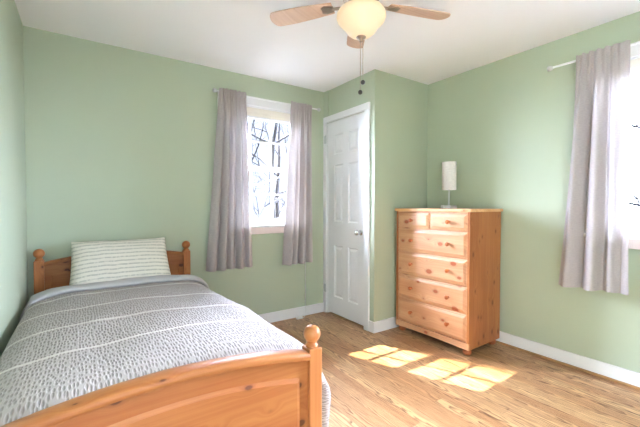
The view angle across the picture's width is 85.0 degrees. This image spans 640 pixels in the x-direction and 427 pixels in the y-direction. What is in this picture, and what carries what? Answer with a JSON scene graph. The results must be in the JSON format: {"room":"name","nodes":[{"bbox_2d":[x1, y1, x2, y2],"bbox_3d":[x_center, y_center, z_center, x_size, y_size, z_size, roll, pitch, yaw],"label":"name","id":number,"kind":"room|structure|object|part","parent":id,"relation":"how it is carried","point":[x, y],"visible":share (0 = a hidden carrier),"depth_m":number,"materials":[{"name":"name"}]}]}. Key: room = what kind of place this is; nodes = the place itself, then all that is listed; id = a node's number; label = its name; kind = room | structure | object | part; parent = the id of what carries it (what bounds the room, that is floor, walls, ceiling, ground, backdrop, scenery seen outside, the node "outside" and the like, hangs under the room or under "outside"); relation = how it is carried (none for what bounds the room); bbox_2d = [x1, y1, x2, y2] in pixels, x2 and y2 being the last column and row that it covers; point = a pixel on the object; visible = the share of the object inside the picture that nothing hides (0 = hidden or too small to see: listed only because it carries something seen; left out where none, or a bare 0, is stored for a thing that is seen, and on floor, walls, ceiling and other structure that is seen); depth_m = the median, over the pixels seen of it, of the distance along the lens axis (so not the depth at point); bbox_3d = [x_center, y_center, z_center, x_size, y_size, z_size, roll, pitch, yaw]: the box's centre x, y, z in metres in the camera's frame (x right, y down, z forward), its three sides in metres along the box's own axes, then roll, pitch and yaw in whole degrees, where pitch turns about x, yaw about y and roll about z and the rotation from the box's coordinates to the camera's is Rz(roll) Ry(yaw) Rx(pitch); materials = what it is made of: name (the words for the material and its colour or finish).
{"room":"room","nodes":[
{"label":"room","id":0,"kind":"room"},
{"bbox_2d":[0,0,27,357],"bbox_3d":[-0.942,-0.043,0.661,0.160,2.440,4.554,-1,2,-34],"label":"wall","id":1,"kind":"structure","parent":0,"point":[13,214],"depth_m":1.97,"materials":[{"name":"green paint"}]},
{"bbox_2d":[23,26,323,314],"bbox_3d":[-0.745,-0.110,3.451,3.305,2.440,0.160,-1,2,-34],"label":"wall","id":2,"kind":"structure","parent":0,"point":[120,142],"depth_m":2.84,"materials":[{"name":"green paint"}]},
{"bbox_2d":[217,92,290,234],"bbox_3d":[-0.584,-0.465,3.541,0.996,1.333,0.240,-1,2,-34],"label":"window","id":3,"kind":"structure","parent":2,"relation":"in","point":[270,225],"depth_m":3.52,"materials":[{"name":"white paint"}]},
{"bbox_3d":[-0.547,0.123,3.501,0.996,0.026,0.110,-1,2,-34],"label":"sill","id":4,"kind":"part","parent":3,"relation":"part of","materials":[{"name":"white paint"}]},
{"bbox_3d":[-0.589,-0.187,3.556,0.762,0.580,0.028,-1,2,-34],"label":"sash","id":5,"kind":"part","parent":3,"relation":"part of","materials":[{"name":"glass"}]},
{"bbox_2d":[247,107,289,123],"bbox_3d":[-0.563,-0.986,3.498,0.762,0.100,0.050,-1,2,-34],"label":"window shade","id":6,"kind":"object","parent":3,"relation":"attached to","point":[252,113],"visible":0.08,"depth_m":3.50,"materials":[{"name":"beige fabric"}]},
{"bbox_3d":[-0.563,-1.013,3.497,0.762,0.046,0.050,-1,2,-34],"label":"head rail","id":7,"kind":"part","parent":6,"relation":"part of","materials":[{"name":"beige fabric"}]},
{"bbox_3d":[-0.563,-0.946,3.499,0.758,0.020,0.046,-1,2,-34],"label":"rail","id":8,"kind":"part","parent":6,"relation":"part of","materials":[{"name":"white plastic"}]},
{"bbox_2d":[212,88,320,111],"bbox_3d":[-0.490,-1.105,3.446,1.159,0.040,0.094,-1,2,-34],"label":"curtain rod","id":9,"kind":"object","parent":2,"relation":"attached to","point":[214,90],"visible":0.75,"depth_m":3.39,"materials":[{"name":"white paint"}]},
{"bbox_2d":[206,87,252,271],"bbox_3d":[-0.817,-0.306,3.183,0.439,1.648,0.091,-1,2,-32],"label":"curtain","id":10,"kind":"object","parent":9,"relation":"hanging from","point":[229,237],"visible":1,"depth_m":3.19,"materials":[{"name":"grey fabric"}]},
{"bbox_2d":[282,101,312,264],"bbox_3d":[-0.219,-0.309,3.598,0.375,1.663,0.101,-1,2,-34],"label":"curtain","id":11,"kind":"object","parent":9,"relation":"hanging from","point":[297,241],"visible":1,"depth_m":3.58,"materials":[{"name":"grey fabric"}]},
{"bbox_2d":[259,303,323,322],"bbox_3d":[-1.012,1.064,3.192,2.540,0.105,0.014,-1,2,-34],"label":"baseboard","id":12,"kind":"structure","parent":2,"relation":"attached to","point":[286,314],"depth_m":3.68,"materials":[{"name":"white paint"}]},
{"bbox_2d":[296,263,305,319],"bbox_3d":[-0.188,0.785,3.692,0.054,0.641,0.166,1,2,38],"label":"cord","id":13,"kind":"object","parent":2,"relation":"hanging from","point":[299,317],"visible":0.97,"depth_m":3.76,"materials":[{"name":"paint"}]},
{"bbox_3d":[-0.166,0.784,3.723,0.022,0.641,0.100,0,1,19],"label":"cord","id":14,"kind":"part","parent":13,"relation":"part of","materials":[{"name":"white paint"}]},
{"bbox_2d":[14,0,639,91],"bbox_3d":[0.491,-1.361,1.605,3.625,0.150,4.554,-1,2,-34],"label":"ceiling","id":15,"kind":"structure","parent":0,"point":[236,36],"depth_m":2.49,"materials":[{"name":"paint"}]},
{"bbox_2d":[270,0,450,94],"bbox_3d":[0.261,-0.989,1.962,1.103,0.611,1.058,-1,2,-34],"label":"ceiling fan","id":16,"kind":"object","parent":15,"relation":"hanging from","point":[360,19],"visible":1,"depth_m":2.01,"materials":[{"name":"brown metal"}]},
{"bbox_3d":[-0.115,-1.210,2.123,0.405,0.029,0.123,1,1,20],"label":"blade","id":17,"kind":"part","parent":16,"relation":"part of","materials":[{"name":"brown wood"}]},
{"bbox_3d":[0.248,-1.216,2.368,0.123,0.029,0.405,0,1,2],"label":"blade","id":18,"kind":"part","parent":16,"relation":"part of","materials":[{"name":"brown wood"}]},
{"bbox_3d":[0.231,-0.847,2.004,0.003,0.287,0.004,-1,2,-34],"label":"pull chain","id":19,"kind":"part","parent":16,"relation":"part of","materials":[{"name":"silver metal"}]},
{"bbox_3d":[0.235,-1.089,1.998,0.282,0.163,0.282,-1,2,-34],"label":"lamp shade","id":20,"kind":"part","parent":16,"relation":"part of","materials":[{"name":"beige glass"}]},
{"bbox_3d":[0.594,-1.209,2.098,0.405,0.029,0.123,0,1,-16],"label":"blade","id":21,"kind":"part","parent":16,"relation":"part of","materials":[{"name":"brown wood"}]},
{"bbox_2d":[327,69,382,321],"bbox_3d":[0.318,-0.113,3.591,0.100,2.440,0.805,-1,2,-34],"label":"wall","id":22,"kind":"structure","parent":0,"point":[345,96],"depth_m":3.27,"materials":[{"name":"green paint"}]},
{"bbox_2d":[324,90,328,117],"bbox_3d":[0.070,-1.198,3.831,0.012,0.282,0.084,-1,2,-34],"label":"trim","id":23,"kind":"structure","parent":22,"relation":"attached to","point":[326,94],"depth_m":3.82,"materials":[{"name":"green paint"}]},
{"bbox_2d":[324,113,363,325],"bbox_3d":[0.237,0.056,3.607,0.106,2.057,0.646,-1,2,-34],"label":"door","id":24,"kind":"structure","parent":22,"relation":"in","point":[345,136],"depth_m":3.59,"materials":[{"name":"white paint"}]},
{"bbox_3d":[0.369,0.187,3.384,0.070,0.056,0.056,-1,2,-34],"label":"knob","id":25,"kind":"part","parent":24,"relation":"part of","materials":[{"name":"silver metal"}]},
{"bbox_2d":[323,102,369,330],"bbox_3d":[0.294,0.028,3.613,0.120,2.157,0.745,-1,2,-34],"label":"trim","id":26,"kind":"structure","parent":22,"relation":"attached to","point":[365,107],"depth_m":3.33,"materials":[{"name":"white paint"}]},
{"bbox_2d":[369,320,374,332],"bbox_3d":[0.484,1.063,3.274,0.014,0.105,0.075,-1,2,-34],"label":"baseboard","id":27,"kind":"structure","parent":22,"relation":"attached to","point":[371,323],"depth_m":3.26,"materials":[{"name":"white paint"}]},
{"bbox_2d":[382,72,427,319],"bbox_3d":[0.825,-0.111,3.509,0.644,2.440,0.100,-1,2,-34],"label":"wall","id":28,"kind":"structure","parent":0,"point":[405,101],"depth_m":3.40,"materials":[{"name":"green paint"}]},
{"bbox_2d":[375,317,398,332],"bbox_3d":[0.809,1.058,3.458,0.730,0.105,0.014,-1,2,-34],"label":"baseboard","id":29,"kind":"structure","parent":28,"relation":"attached to","point":[382,325],"depth_m":3.32,"materials":[{"name":"white paint"}]},
{"bbox_2d":[270,312,639,426],"bbox_3d":[0.490,1.214,1.666,3.625,0.120,4.554,-1,2,-34],"label":"floor","id":30,"kind":"structure","parent":0,"point":[394,377],"depth_m":2.29,"materials":[{"name":"brown wood"}]},
{"bbox_2d":[0,241,321,426],"bbox_3d":[-1.004,0.704,1.917,1.059,0.886,2.070,-1,2,-34],"label":"bed","id":31,"kind":"object","parent":30,"relation":"on","point":[274,388],"visible":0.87,"depth_m":1.16,"materials":[{"name":"brown wood"}]},
{"bbox_3d":[-1.976,0.733,2.465,0.058,0.802,0.058,-1,2,-34],"label":"post","id":32,"kind":"part","parent":31,"relation":"part of","materials":[{"name":"brown wood"}]},
{"bbox_3d":[-1.566,0.595,2.740,0.935,0.565,0.028,-1,2,-34],"label":"headboard","id":33,"kind":"part","parent":31,"relation":"part of","materials":[{"name":"brown wood"}]},
{"bbox_3d":[-1.565,0.325,2.734,0.935,0.078,0.072,-1,2,-34],"label":"cap rail","id":34,"kind":"part","parent":31,"relation":"part of","materials":[{"name":"brown wood"}]},
{"bbox_3d":[-1.556,0.604,2.726,0.863,0.446,0.007,-1,2,-34],"label":"raised panel","id":35,"kind":"part","parent":31,"relation":"part of","materials":[{"name":"brown wood"}]},
{"bbox_2d":[69,237,170,285],"bbox_3d":[-1.471,0.386,2.604,0.673,0.367,0.258,-1,2,-34],"label":"pillow","id":36,"kind":"object","parent":31,"relation":"on","point":[91,261],"visible":0.69,"depth_m":2.54,"materials":[{"name":"fabric"}]},
{"bbox_3d":[-0.442,0.524,1.087,0.935,0.080,0.072,-1,2,-34],"label":"cap rail","id":37,"kind":"part","parent":31,"relation":"part of","materials":[{"name":"brown wood"}]},
{"bbox_2d":[0,274,330,426],"bbox_3d":[-0.917,0.696,1.850,1.194,0.447,1.729,-1,2,-34],"label":"duvet","id":38,"kind":"object","parent":31,"relation":"on","point":[72,341],"visible":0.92,"depth_m":1.49,"materials":[{"name":"grey fabric"}]},
{"bbox_3d":[-0.442,0.758,1.092,0.935,0.497,0.028,-1,2,-34],"label":"footboard","id":39,"kind":"part","parent":31,"relation":"part of","materials":[{"name":"brown wood"}]},
{"bbox_3d":[-1.155,0.720,3.023,0.058,0.802,0.058,-1,2,-34],"label":"post","id":40,"kind":"part","parent":31,"relation":"part of","materials":[{"name":"brown wood"}]},
{"bbox_3d":[-0.432,0.768,1.078,0.863,0.378,0.007,-1,2,-34],"label":"raised panel","id":41,"kind":"part","parent":31,"relation":"part of","materials":[{"name":"brown wood"}]},
{"bbox_3d":[-0.032,0.839,1.373,0.058,0.642,0.058,-1,2,-34],"label":"post","id":42,"kind":"part","parent":31,"relation":"part of","materials":[{"name":"brown wood"}]},
{"bbox_2d":[395,208,502,354],"bbox_3d":[1.120,0.537,3.148,0.512,1.163,0.785,-1,2,-35],"label":"dresser","id":43,"kind":"object","parent":30,"relation":"on","point":[448,260],"visible":1,"depth_m":2.91,"materials":[{"name":"brown wood"}]},
{"bbox_3d":[0.923,0.515,3.459,0.461,1.087,0.020,-1,2,-35],"label":"panel","id":44,"kind":"part","parent":43,"relation":"part of","materials":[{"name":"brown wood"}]},
{"bbox_3d":[0.845,0.061,3.165,0.024,0.138,0.352,-1,2,-35],"label":"drawer","id":45,"kind":"part","parent":43,"relation":"part of","materials":[{"name":"brown wood"}]},
{"bbox_3d":[0.949,0.463,3.027,0.024,0.208,0.713,-1,2,-35],"label":"drawer","id":46,"kind":"part","parent":43,"relation":"part of","materials":[{"name":"brown wood"}]},
{"bbox_3d":[0.949,0.681,3.032,0.024,0.208,0.713,-1,2,-35],"label":"drawer","id":47,"kind":"part","parent":43,"relation":"part of","materials":[{"name":"brown wood"}]},
{"bbox_3d":[0.949,0.903,3.037,0.024,0.216,0.713,-1,2,-35],"label":"drawer","id":48,"kind":"part","parent":43,"relation":"part of","materials":[{"name":"brown wood"}]},
{"bbox_3d":[1.128,0.387,3.151,0.438,0.816,0.715,-1,2,-35],"label":"frame","id":49,"kind":"part","parent":43,"relation":"part of","materials":[{"name":"brown wood"}]},
{"bbox_3d":[0.949,0.246,3.022,0.024,0.205,0.713,-1,2,-35],"label":"drawer","id":50,"kind":"part","parent":43,"relation":"part of","materials":[{"name":"brown wood"}]},
{"bbox_3d":[0.952,1.042,3.042,0.022,0.053,0.755,-1,2,-35],"label":"rail","id":51,"kind":"part","parent":43,"relation":"part of","materials":[{"name":"brown wood"}]},
{"bbox_2d":[441,161,456,208],"bbox_3d":[1.172,-0.256,3.170,0.126,0.420,0.126,-1,2,-34],"label":"table lamp","id":52,"kind":"object","parent":43,"relation":"on","point":[449,168],"visible":0.98,"depth_m":3.12,"materials":[{"name":"white fabric"}]},
{"bbox_3d":[1.172,-0.340,3.168,0.126,0.252,0.126,-1,2,-34],"label":"lamp shade","id":53,"kind":"part","parent":52,"relation":"part of","materials":[{"name":"white fabric"}]},
{"bbox_3d":[1.053,0.069,2.870,0.024,0.138,0.352,-1,2,-35],"label":"drawer","id":54,"kind":"part","parent":43,"relation":"part of","materials":[{"name":"brown wood"}]},
{"bbox_3d":[1.346,0.530,2.859,0.461,1.087,0.020,-1,2,-35],"label":"panel","id":55,"kind":"part","parent":43,"relation":"part of","materials":[{"name":"brown wood"}]},
{"bbox_2d":[427,11,639,372],"bbox_3d":[1.923,-0.089,2.610,0.160,2.440,4.554,-1,2,-34],"label":"wall","id":56,"kind":"structure","parent":0,"point":[506,124],"depth_m":2.79,"materials":[{"name":"green paint"}]},
{"bbox_2d":[496,331,639,386],"bbox_3d":[2.127,1.089,2.184,0.014,0.105,3.574,-1,2,-34],"label":"baseboard","id":57,"kind":"structure","parent":56,"relation":"attached to","point":[612,371],"depth_m":2.56,"materials":[{"name":"white paint"}]},
{"bbox_2d":[496,340,639,389],"bbox_3d":[2.118,1.133,2.170,0.016,0.018,3.559,-1,2,-34],"label":"trim","id":58,"kind":"structure","parent":56,"relation":"attached to","point":[499,342],"depth_m":2.55,"materials":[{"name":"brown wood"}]},
{"bbox_2d":[547,41,639,70],"bbox_3d":[2.057,-1.073,2.163,0.094,0.040,1.159,-1,2,-34],"label":"curtain rod","id":59,"kind":"object","parent":56,"relation":"attached to","point":[549,68],"visible":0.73,"depth_m":2.52,"materials":[{"name":"white paint"}]},
{"bbox_2d":[558,40,630,295],"bbox_3d":[1.865,-0.289,2.384,0.102,1.643,0.407,-1,2,-34],"label":"curtain","id":60,"kind":"object","parent":59,"relation":"hanging from","point":[597,206],"visible":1,"depth_m":2.34,"materials":[{"name":"grey fabric"}]},
{"bbox_2d":[584,44,639,249],"bbox_3d":[2.242,-0.431,2.115,0.240,1.333,0.996,-1,2,-34],"label":"window","id":61,"kind":"structure","parent":56,"relation":"in","point":[634,231],"depth_m":2.28,"materials":[{"name":"white paint"}]},
{"bbox_3d":[2.189,0.158,2.092,0.110,0.026,0.996,-1,2,-34],"label":"sill","id":62,"kind":"part","parent":61,"relation":"part of","materials":[{"name":"white paint"}]},
{"bbox_3d":[2.251,-0.152,2.127,0.028,0.580,0.762,-1,2,-34],"label":"sash","id":63,"kind":"part","parent":61,"relation":"part of","materials":[{"name":"white plastic"}]},
{"bbox_2d":[630,58,639,76],"bbox_3d":[2.212,-0.951,2.082,0.050,0.100,0.762,-1,2,-34],"label":"window shade","id":64,"kind":"object","parent":61,"relation":"attached to","point":[634,64],"visible":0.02,"depth_m":2.28,"materials":[{"name":"beige fabric"}]},
{"bbox_3d":[2.212,-0.978,2.081,0.050,0.046,0.762,-1,2,-34],"label":"head rail","id":65,"kind":"part","parent":64,"relation":"part of","materials":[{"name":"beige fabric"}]},
{"bbox_3d":[2.212,-0.911,2.083,0.046,0.020,0.758,-1,2,-34],"label":"rail","id":66,"kind":"part","parent":64,"relation":"part of","materials":[{"name":"white plastic"}]},
{"label":"outside","id":67,"kind":"structure","parent":0,"visible":0},
{"bbox_2d":[253,216,284,218],"bbox_3d":[-8.610,3.612,30.523,140.000,0.300,180.000,-1,2,-34],"label":"ground","id":68,"kind":"structure","parent":67,"point":[261,217],"depth_m":118.47,"materials":[{"name":"white snow"}]},
{"bbox_2d":[248,119,286,218],"bbox_3d":[-1.762,-0.628,7.630,4.110,9.286,8.042,0,1,-4],"label":"bare tree","id":69,"kind":"object","parent":68,"relation":"on","point":[252,158],"visible":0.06,"depth_m":7.90,"materials":[{"name":"grey plant"}]},
{"bbox_2d":[247,118,288,217],"bbox_3d":[-1.494,-1.523,10.214,6.843,10.972,6.362,0,1,-11],"label":"bare tree","id":70,"kind":"object","parent":68,"relation":"on","point":[276,123],"visible":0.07,"depth_m":10.02,"materials":[{"name":"grey plant"}]},
{"bbox_2d":[249,120,289,218],"bbox_3d":[-1.313,-2.443,17.875,7.022,12.414,8.696,0,1,-1],"label":"bare tree","id":71,"kind":"object","parent":68,"relation":"on","point":[277,210],"visible":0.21,"depth_m":17.44,"materials":[{"name":"grey plant"}]},
{"bbox_2d":[629,79,639,206],"bbox_3d":[6.712,-1.056,7.862,8.198,10.125,6.844,0,1,-15],"label":"bare tree","id":72,"kind":"object","parent":68,"relation":"on","point":[637,203],"visible":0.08,"depth_m":7.60,"materials":[{"name":"grey plant"}]},
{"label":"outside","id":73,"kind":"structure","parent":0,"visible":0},
{"bbox_2d":[253,174,286,186],"bbox_3d":[-0.537,-0.709,5.909,3.469,1.201,0.020,-1,2,-34],"label":"overhead cable","id":74,"kind":"object","parent":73,"point":[285,174],"visible":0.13,"depth_m":5.69,"materials":[{"name":"white"}]}
]}

